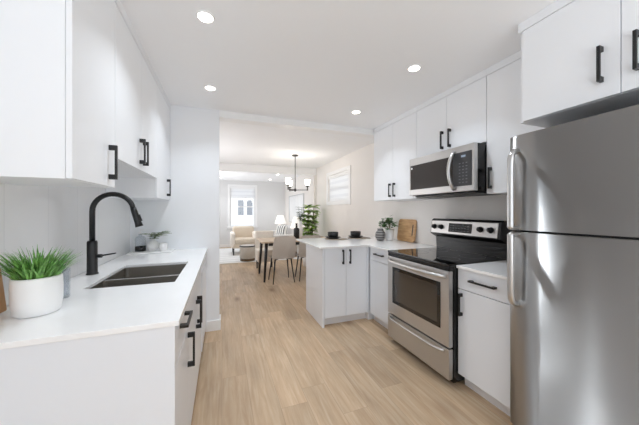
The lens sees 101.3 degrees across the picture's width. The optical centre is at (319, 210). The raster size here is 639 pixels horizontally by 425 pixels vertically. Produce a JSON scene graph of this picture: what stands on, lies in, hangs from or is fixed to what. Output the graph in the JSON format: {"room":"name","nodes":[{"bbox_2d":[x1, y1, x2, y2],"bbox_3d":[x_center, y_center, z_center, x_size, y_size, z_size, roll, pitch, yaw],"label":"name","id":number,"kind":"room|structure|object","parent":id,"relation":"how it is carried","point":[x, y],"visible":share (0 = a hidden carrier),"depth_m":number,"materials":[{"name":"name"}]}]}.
{"room":"kitchen","nodes":[
{"label":"kitchen","id":0,"kind":"room"},
{"bbox_2d":[130,104,218,320],"bbox_3d":[-1.533,0.100,2.833,0.842,2.440,0.140,0,0,-20],"label":"wall","id":1,"kind":"structure","parent":0,"point":[191,213],"depth_m":2.82,"materials":[{"name":"white paint"}]},
{"bbox_2d":[205,314,220,331],"bbox_3d":[-1.198,1.262,2.958,0.156,0.115,0.168,0,0,-20],"label":"baseboard","id":2,"kind":"structure","parent":1,"relation":"attached to","point":[213,325],"depth_m":2.88,"materials":[{"name":"white wood"}]},
{"bbox_2d":[219,110,373,137],"bbox_3d":[-0.033,-1.083,3.391,2.358,0.075,0.140,0,0,-20],"label":"trim","id":3,"kind":"structure","parent":1,"relation":"attached to","point":[225,116],"depth_m":3.24,"materials":[{"name":"white"}]},
{"bbox_2d":[219,180,284,243],"bbox_3d":[-2.876,0.100,9.829,3.500,2.440,0.150,0,0,-20],"label":"wall","id":4,"kind":"structure","parent":0,"point":[270,195],"depth_m":10.01,"materials":[{"name":"white paint"}]},
{"bbox_2d":[219,244,230,247],"bbox_3d":[-2.848,1.260,9.752,3.200,0.120,0.015,0,0,-20],"label":"baseboard","id":5,"kind":"structure","parent":4,"relation":"attached to","point":[220,245],"depth_m":9.52,"materials":[{"name":"white wood"}]},
{"bbox_2d":[227,184,257,228],"bbox_3d":[-2.868,-0.160,9.778,1.100,1.630,0.170,0,0,-20],"label":"window","id":6,"kind":"structure","parent":4,"relation":"in","point":[230,226],"depth_m":9.75,"materials":[{"name":"white wood"}]},
{"bbox_2d":[230,187,254,197],"bbox_3d":[-2.869,-0.686,9.779,0.888,0.423,0.048,0,0,-20],"label":"zebra blind","id":7,"kind":"object","parent":6,"relation":"attached to","point":[235,192],"visible":1,"depth_m":9.78,"materials":[{"name":"white fabric"}]},
{"bbox_2d":[120,0,556,182],"bbox_3d":[-0.212,-1.170,2.663,3.500,0.100,15.440,0,0,-20],"label":"ceiling","id":8,"kind":"structure","parent":0,"point":[318,61],"depth_m":1.90,"materials":[{"name":"white paint"}]},
{"bbox_2d":[196,10,214,23],"bbox_3d":[-0.658,-1.117,1.510,0.102,0.006,0.102,0,0,-20],"label":"recessed light","id":9,"kind":"object","parent":8,"relation":"in","point":[204,16],"visible":1,"depth_m":1.50,"materials":[{"name":"white plastic"}]},
{"bbox_2d":[204,85,215,90],"bbox_3d":[-0.993,-1.117,2.383,0.102,0.006,0.102,0,0,-20],"label":"recessed light","id":10,"kind":"object","parent":8,"relation":"in","point":[208,87],"visible":1,"depth_m":2.38,"materials":[{"name":"white plastic"}]},
{"bbox_2d":[285,154,309,191],"bbox_3d":[-0.477,-0.755,5.284,0.520,0.730,0.507,0,0,-20],"label":"chandelier","id":11,"kind":"object","parent":8,"relation":"hanging from","point":[288,180],"visible":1,"depth_m":5.21,"materials":[{"name":"white glass"}]},
{"bbox_2d":[407,64,420,71],"bbox_3d":[0.741,-1.117,2.052,0.102,0.006,0.102,0,0,-20],"label":"recessed light","id":12,"kind":"object","parent":8,"relation":"in","point":[416,67],"visible":1,"depth_m":2.05,"materials":[{"name":"white plastic"}]},
{"bbox_2d":[191,247,513,424],"bbox_3d":[-0.212,1.370,2.663,3.500,0.100,15.440,0,0,-20],"label":"floor","id":13,"kind":"structure","parent":0,"point":[269,362],"depth_m":2.13,"materials":[{"name":"brown wood"}]},
{"bbox_2d":[0,300,194,424],"bbox_3d":[-0.931,0.874,1.069,0.737,0.893,0.448,0,0,-20],"label":"base cabinet","id":14,"kind":"object","parent":13,"relation":"on","point":[141,377],"visible":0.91,"depth_m":0.90,"materials":[{"name":"white wood"}]},
{"bbox_2d":[0,248,206,349],"bbox_3d":[-1.208,0.416,1.799,0.711,0.020,2.024,0,0,-20],"label":"countertop","id":15,"kind":"structure","parent":14,"relation":"on","point":[85,312],"depth_m":1.11,"materials":[{"name":"white stone"}]},
{"bbox_2d":[0,269,6,312],"bbox_3d":[-1.229,0.314,0.925,0.041,0.175,0.260,0,0,-20],"label":"wooden board","id":16,"kind":"object","parent":15,"relation":"on","point":[3,307],"visible":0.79,"depth_m":1.04,"materials":[{"name":"brown wood"}]},
{"bbox_2d":[0,245,82,318],"bbox_3d":[-1.119,0.271,1.050,0.290,0.268,0.292,0,0,35],"label":"potted grass","id":17,"kind":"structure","parent":15,"relation":"on","point":[36,287],"depth_m":1.00,"materials":[{"name":"white ceramic"}]},
{"bbox_2d":[9,272,63,318],"bbox_3d":[-1.125,0.332,1.045,0.149,0.147,0.149,0,0,35],"label":"planter","id":18,"kind":"object","parent":17,"relation":"attached to","point":[35,295],"depth_m":0.99,"materials":[{"name":"white ceramic"}]},
{"bbox_2d":[86,192,142,274],"bbox_3d":[-1.345,0.140,1.728,0.313,0.532,0.066,0,0,-20],"label":"faucet","id":19,"kind":"object","parent":15,"relation":"on","point":[92,256],"visible":1,"depth_m":1.68,"materials":[{"name":"black metal"}]},
{"bbox_2d":[90,264,185,288],"bbox_3d":[-1.144,0.522,1.735,0.428,0.190,0.653,0,0,-20],"label":"sink","id":20,"kind":"object","parent":15,"relation":"in","point":[166,273],"visible":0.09,"depth_m":1.85,"materials":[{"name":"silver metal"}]},
{"bbox_2d":[126,249,174,254],"bbox_3d":[-1.645,0.399,2.573,0.370,0.012,0.200,0,0,-23],"label":"tray","id":21,"kind":"object","parent":15,"relation":"on","point":[158,250],"visible":0.96,"depth_m":2.52,"materials":[{"name":"white ceramic"}]},
{"bbox_2d":[135,229,145,251],"bbox_3d":[-1.755,0.286,2.569,0.092,0.211,0.091,0,0,-20],"label":"soap bottle","id":22,"kind":"object","parent":21,"relation":"on","point":[143,247],"visible":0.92,"depth_m":2.54,"materials":[{"name":"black glass"}]},
{"bbox_2d":[139,231,171,250],"bbox_3d":[-1.602,0.297,2.571,0.260,0.190,0.238,0,0,-20],"label":"bud vase","id":23,"kind":"object","parent":21,"relation":"on","point":[153,245],"visible":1,"depth_m":2.57,"materials":[{"name":"white ceramic"}]},
{"bbox_2d":[159,243,167,250],"bbox_3d":[-1.544,0.354,2.589,0.076,0.075,0.076,0,0,-20],"label":"cup","id":24,"kind":"object","parent":21,"relation":"on","point":[162,246],"visible":1,"depth_m":2.56,"materials":[{"name":"white ceramic"}]},
{"bbox_2d":[93,264,201,424],"bbox_3d":[-1.167,0.874,1.702,0.737,0.893,0.900,0,0,-20],"label":"base cabinet","id":25,"kind":"object","parent":13,"relation":"on","point":[195,299],"visible":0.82,"depth_m":1.75,"materials":[{"name":"white wood"}]},
{"bbox_2d":[201,255,205,351],"bbox_3d":[-1.434,0.882,2.406,0.690,0.875,0.594,0,0,-20],"label":"dishwasher","id":26,"kind":"object","parent":13,"relation":"on","point":[203,267],"visible":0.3,"depth_m":2.41,"materials":[{"name":"white"}]},
{"bbox_2d":[219,248,289,263],"bbox_3d":[-2.348,1.313,8.035,2.300,0.011,2.800,0,0,-20],"label":"rug","id":27,"kind":"object","parent":13,"relation":"on","point":[226,256],"visible":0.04,"depth_m":7.53,"materials":[{"name":"white fabric"}]},
{"bbox_2d":[230,226,254,254],"bbox_3d":[-2.347,0.897,8.148,0.800,0.820,0.790,0,0,-20],"label":"armchair","id":28,"kind":"object","parent":27,"relation":"on","point":[239,235],"visible":0.75,"depth_m":8.18,"materials":[{"name":"beige fabric"}]},
{"bbox_2d":[235,237,254,243],"bbox_3d":[-2.321,0.900,8.078,0.560,0.145,0.640,0,0,-20],"label":"seat cushion","id":29,"kind":"object","parent":28,"relation":"on","point":[238,240],"depth_m":7.82,"materials":[{"name":"beige fabric"}]},
{"bbox_2d":[239,244,254,261],"bbox_3d":[-1.904,1.103,6.942,0.418,0.410,0.418,0,0,-20],"label":"ottoman","id":30,"kind":"object","parent":27,"relation":"on","point":[247,251],"visible":0.94,"depth_m":6.77,"materials":[{"name":"grey fabric"}]},
{"bbox_2d":[266,225,296,251],"bbox_3d":[-1.274,0.897,8.488,0.930,0.820,1.960,0,0,-20],"label":"sofa","id":31,"kind":"object","parent":27,"relation":"on","point":[290,231],"visible":0.09,"depth_m":7.80,"materials":[{"name":"grey fabric"}]},
{"bbox_2d":[275,225,287,234],"bbox_3d":[-1.167,0.632,8.037,0.399,0.401,0.224,0,0,29],"label":"throw pillow","id":32,"kind":"object","parent":31,"relation":"on","point":[281,229],"visible":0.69,"depth_m":7.96,"materials":[{"name":"fabric"}]},
{"bbox_2d":[255,230,276,270],"bbox_3d":[-1.225,0.890,5.962,0.420,0.860,0.470,0,0,-20],"label":"slipcovered chair","id":33,"kind":"object","parent":13,"relation":"on","point":[258,234],"visible":0.66,"depth_m":6.04,"materials":[{"name":"beige fabric"}]},
{"bbox_2d":[268,236,295,284],"bbox_3d":[-0.703,0.885,4.907,0.452,0.872,0.506,0,0,-23],"label":"dining chair","id":34,"kind":"object","parent":13,"relation":"on","point":[284,247],"visible":1,"depth_m":4.73,"materials":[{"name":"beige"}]},
{"bbox_2d":[256,236,325,281],"bbox_3d":[-0.521,0.946,5.418,1.440,0.751,0.780,0,0,-20],"label":"dining table","id":35,"kind":"object","parent":13,"relation":"on","point":[268,241],"visible":0.43,"depth_m":5.05,"materials":[{"name":"brown wood"}]},
{"bbox_2d":[294,223,298,238],"bbox_3d":[-0.478,0.411,5.445,0.120,0.315,0.120,0,0,-20],"label":"bottle vase","id":36,"kind":"object","parent":35,"relation":"on","point":[296,229],"visible":0.92,"depth_m":5.40,"materials":[{"name":"black ceramic"}]},
{"bbox_2d":[296,207,304,237],"bbox_3d":[-0.407,0.240,5.668,0.220,0.657,0.326,0,0,4],"label":"vase","id":37,"kind":"object","parent":35,"relation":"on","point":[300,226],"visible":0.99,"depth_m":5.62,"materials":[{"name":"white ceramic"}]},
{"bbox_2d":[295,235,320,280],"bbox_3d":[-0.226,0.885,5.106,0.452,0.872,0.506,0,0,-17],"label":"dining chair","id":38,"kind":"object","parent":13,"relation":"on","point":[302,246],"visible":0.42,"depth_m":4.91,"materials":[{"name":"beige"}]},
{"bbox_2d":[298,204,320,266],"bbox_3d":[-0.238,0.583,6.299,0.580,1.474,0.543,0,0,-20],"label":"potted tree","id":39,"kind":"object","parent":13,"relation":"on","point":[309,223],"visible":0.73,"depth_m":6.22,"materials":[{"name":"green plant"}]},
{"bbox_2d":[306,244,368,327],"bbox_3d":[0.212,0.874,3.328,0.598,0.893,0.648,0,0,-20],"label":"base cabinet","id":40,"kind":"object","parent":13,"relation":"on","point":[337,279],"visible":0.9,"depth_m":3.07,"materials":[{"name":"white wood"}]},
{"bbox_2d":[296,236,438,250],"bbox_3d":[0.526,0.416,3.381,1.314,0.020,1.428,0,0,-20],"label":"countertop","id":41,"kind":"structure","parent":40,"relation":"on","point":[320,243],"depth_m":3.27,"materials":[{"name":"white stone"}]},
{"bbox_2d":[347,237,369,238],"bbox_3d":[0.592,0.403,3.944,0.348,0.004,0.348,0,0,-20],"label":"placemat","id":42,"kind":"object","parent":41,"relation":"on","point":[347,237],"visible":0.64,"depth_m":3.82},
{"bbox_3d":[0.543,0.388,3.947,0.228,0.026,0.228,0,0,-20],"label":"plate","id":43,"kind":"object","parent":42,"relation":"on","visible":0},
{"bbox_2d":[350,231,360,236],"bbox_3d":[0.543,0.343,3.947,0.156,0.072,0.156,0,0,-20],"label":"bowl","id":44,"kind":"object","parent":43,"relation":"on","point":[352,233],"visible":0.95,"depth_m":3.89,"materials":[{"name":"black ceramic"}]},
{"bbox_2d":[375,228,384,240],"bbox_3d":[0.833,0.322,3.585,0.137,0.166,0.137,0,0,-20],"label":"striped vase","id":45,"kind":"object","parent":41,"relation":"on","point":[380,234],"visible":1,"depth_m":3.54,"materials":[{"name":"ceramic"}]},
{"bbox_2d":[378,215,399,239],"bbox_3d":[0.962,0.229,3.630,0.306,0.352,0.298,0,0,-20],"label":"potted herb","id":46,"kind":"object","parent":41,"relation":"on","point":[389,233],"visible":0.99,"depth_m":3.60,"materials":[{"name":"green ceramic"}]},
{"bbox_2d":[385,229,393,239],"bbox_3d":[0.974,0.329,3.648,0.134,0.152,0.134,0,0,-20],"label":"pot","id":47,"kind":"object","parent":46,"relation":"attached to","point":[389,233],"depth_m":3.60,"materials":[{"name":"white ceramic"}]},
{"bbox_2d":[397,219,416,242],"bbox_3d":[1.160,0.258,3.488,0.063,0.295,0.340,0,0,-20],"label":"cutting board","id":48,"kind":"object","parent":41,"relation":"on","point":[406,231],"visible":1,"depth_m":3.46,"materials":[{"name":"brown wood"}]},
{"bbox_3d":[0.246,0.403,3.815,0.348,0.004,0.348,0,0,-20],"label":"placemat","id":49,"kind":"object","parent":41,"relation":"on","visible":0},
{"bbox_3d":[0.196,0.388,3.818,0.228,0.026,0.228,0,0,-20],"label":"plate","id":50,"kind":"object","parent":49,"relation":"on","visible":0},
{"bbox_2d":[328,232,337,236],"bbox_3d":[0.197,0.343,3.818,0.156,0.072,0.156,0,0,-20],"label":"bowl","id":51,"kind":"object","parent":50,"relation":"on","point":[330,234],"visible":0.89,"depth_m":3.75,"materials":[{"name":"black ceramic"}]},
{"bbox_2d":[366,247,373,319],"bbox_3d":[0.798,0.874,3.573,0.668,0.893,0.592,0,0,-20],"label":"base cabinet","id":52,"kind":"object","parent":13,"relation":"on","point":[369,315],"visible":0.11,"depth_m":3.19,"materials":[{"name":"white wood"}]},
{"bbox_2d":[370,247,389,328],"bbox_3d":[0.979,0.874,3.044,0.701,0.893,0.480,0,0,-20],"label":"base cabinet","id":53,"kind":"object","parent":13,"relation":"on","point":[378,262],"visible":0.38,"depth_m":2.95,"materials":[{"name":"white wood"}]},
{"bbox_2d":[388,218,512,382],"bbox_3d":[1.142,0.700,2.426,0.801,1.240,0.774,0,0,-20],"label":"range","id":54,"kind":"object","parent":13,"relation":"on","point":[422,282],"visible":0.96,"depth_m":2.25,"materials":[{"name":"silver metal"}]},
{"bbox_2d":[388,247,506,266],"bbox_3d":[1.129,0.409,2.421,0.639,0.021,0.774,0,0,-20],"label":"cooktop","id":55,"kind":"object","parent":54,"relation":"in","point":[434,256],"depth_m":2.30,"materials":[{"name":"glass"}]},
{"bbox_2d":[458,268,509,415],"bbox_3d":[1.410,0.874,1.884,0.701,0.893,0.420,0,0,-20],"label":"base cabinet","id":56,"kind":"object","parent":13,"relation":"on","point":[483,303],"visible":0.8,"depth_m":1.77,"materials":[{"name":"white wood"}]},
{"bbox_2d":[456,260,506,279],"bbox_3d":[1.418,0.416,1.887,0.684,0.020,0.420,0,0,-20],"label":"countertop","id":57,"kind":"structure","parent":56,"relation":"on","point":[498,269],"depth_m":1.86,"materials":[{"name":"white stone"}]},
{"bbox_2d":[507,104,638,424],"bbox_3d":[1.542,0.440,1.276,0.810,1.730,0.768,0,0,-20],"label":"refrigerator","id":58,"kind":"object","parent":13,"relation":"on","point":[573,186],"visible":1,"depth_m":1.23,"materials":[{"name":"grey metal"}]},
{"bbox_3d":[-0.602,1.042,7.298,0.410,0.555,0.410,0,0,-20],"label":"side table","id":59,"kind":"object","parent":13,"relation":"on","visible":0},
{"bbox_2d":[290,217,304,227],"bbox_3d":[-0.602,0.464,7.298,0.430,0.600,0.430,0,0,-20],"label":"table lamp","id":60,"kind":"object","parent":59,"relation":"on","point":[295,220],"visible":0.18,"depth_m":7.17,"materials":[{"name":"white fabric"}]},
{"bbox_3d":[-1.471,1.042,9.866,0.410,0.555,0.410,0,0,-20],"label":"side table","id":61,"kind":"object","parent":13,"relation":"on","visible":0},
{"bbox_2d":[275,215,285,223],"bbox_3d":[-1.471,0.464,9.866,0.430,0.600,0.430,0,0,-20],"label":"table lamp","id":62,"kind":"object","parent":61,"relation":"on","point":[280,219],"visible":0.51,"depth_m":9.73,"materials":[{"name":"white fabric"}]},
{"bbox_2d":[285,143,506,250],"bbox_3d":[1.358,0.100,3.247,0.150,2.440,15.140,0,0,-20],"label":"wall","id":63,"kind":"structure","parent":0,"point":[363,214],"depth_m":4.42,"materials":[{"name":"white paint"}]},
{"bbox_2d":[219,163,315,175],"bbox_3d":[-1.609,-1.032,6.422,3.200,0.175,0.160,0,0,-20],"label":"trim","id":64,"kind":"structure","parent":63,"relation":"attached to","point":[228,167],"depth_m":6.44,"materials":[{"name":"white"}]},
{"bbox_2d":[289,193,303,221],"bbox_3d":[-0.794,-0.070,8.774,0.030,0.940,1.840,0,0,-20],"label":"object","id":65,"kind":"object","parent":63,"relation":"attached to","point":[295,201],"visible":0.78,"depth_m":8.82,"materials":[{"name":"white"}]},
{"bbox_2d":[312,175,315,233],"bbox_3d":[-0.142,0.188,6.967,0.070,2.265,0.160,0,0,-20],"label":"trim","id":66,"kind":"structure","parent":63,"relation":"attached to","point":[313,176],"depth_m":6.89,"materials":[{"name":"white"}]},
{"bbox_2d":[326,165,350,204],"bbox_3d":[0.435,-0.510,5.646,0.128,0.750,1.230,0,0,-20],"label":"window","id":67,"kind":"structure","parent":63,"relation":"in","point":[348,168],"depth_m":5.41,"materials":[{"name":"white wood"}]},
{"bbox_2d":[328,170,347,201],"bbox_3d":[0.419,-0.512,5.640,0.053,0.592,1.068,0,0,-20],"label":"zebra blind","id":68,"kind":"object","parent":67,"relation":"attached to","point":[338,183],"visible":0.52,"depth_m":5.64,"materials":[{"name":"white fabric"}]},
{"bbox_2d":[374,106,443,200],"bbox_3d":[1.054,-0.627,3.256,0.413,0.984,0.841,0,0,-20],"label":"upper cabinet","id":69,"kind":"object","parent":63,"relation":"attached to","point":[395,141],"visible":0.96,"depth_m":3.14,"materials":[{"name":"white wood"}]},
{"bbox_2d":[417,69,486,157],"bbox_3d":[1.338,-0.832,2.492,0.413,0.574,0.786,0,0,-20],"label":"upper cabinet","id":70,"kind":"object","parent":63,"relation":"attached to","point":[457,116],"visible":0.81,"depth_m":2.35,"materials":[{"name":"white wood"}]},
{"bbox_2d":[410,142,504,197],"bbox_3d":[1.268,-0.338,2.447,0.571,0.389,0.748,0,0,-20],"label":"microwave","id":71,"kind":"object","parent":70,"relation":"attached to","point":[461,171],"visible":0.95,"depth_m":2.21,"materials":[{"name":"silver metal"}]},
{"bbox_2d":[486,50,543,193],"bbox_3d":[1.547,-0.627,1.928,0.413,0.984,0.412,0,0,-20],"label":"upper cabinet","id":72,"kind":"object","parent":63,"relation":"attached to","point":[503,77],"visible":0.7,"depth_m":1.94,"materials":[{"name":"white wood"}]},
{"bbox_2d":[518,0,638,127],"bbox_3d":[1.635,-0.824,1.291,0.693,0.591,0.840,0,0,-20],"label":"upper cabinet","id":73,"kind":"object","parent":63,"relation":"attached to","point":[580,58],"visible":0.99,"depth_m":1.32,"materials":[{"name":"white wood"}]},
{"bbox_3d":[-1.782,0.100,2.079,0.150,2.440,15.140,0,0,-20],"label":"wall","id":74,"kind":"structure","parent":0,"visible":0},
{"bbox_2d":[0,0,117,187],"bbox_3d":[-1.121,-0.618,1.084,0.393,1.002,0.408,0,0,-20],"label":"upper cabinet","id":75,"kind":"object","parent":74,"relation":"attached to","point":[57,57],"visible":1,"depth_m":0.94,"materials":[{"name":"white wood"}]},
{"bbox_2d":[0,183,129,305],"bbox_3d":[-1.530,0.052,1.629,0.008,0.705,2.120,0,0,-20],"label":"backsplash","id":76,"kind":"structure","parent":74,"relation":"attached to","point":[47,217],"depth_m":1.49,"materials":[{"name":"white tile"}]},
{"bbox_2d":[115,0,156,177],"bbox_3d":[-1.352,-0.696,1.706,0.393,0.847,0.914,0,0,-20],"label":"upper cabinet","id":77,"kind":"object","parent":74,"relation":"attached to","point":[135,76],"visible":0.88,"depth_m":1.61,"materials":[{"name":"white wood"}]},
{"bbox_2d":[106,78,170,199],"bbox_3d":[-1.615,-0.615,2.412,0.393,1.009,0.589,0,0,-20],"label":"upper cabinet","id":78,"kind":"object","parent":74,"relation":"attached to","point":[159,188],"visible":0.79,"depth_m":2.28,"materials":[{"name":"white wood"}]},
{"label":"outside","id":79,"kind":"structure","parent":0,"visible":0},
{"bbox_3d":[-8.826,1.970,23.732,50.000,0.100,29.360,0,0,-20],"label":"ground","id":80,"kind":"structure","parent":79,"visible":0},
{"bbox_2d":[231,198,253,224],"bbox_3d":[-6.544,-2.180,21.038,10.800,8.200,7.000,0,0,-20],"label":"house","id":81,"kind":"structure","parent":80,"relation":"on","point":[239,215],"depth_m":18.25,"materials":[{"name":"white"}]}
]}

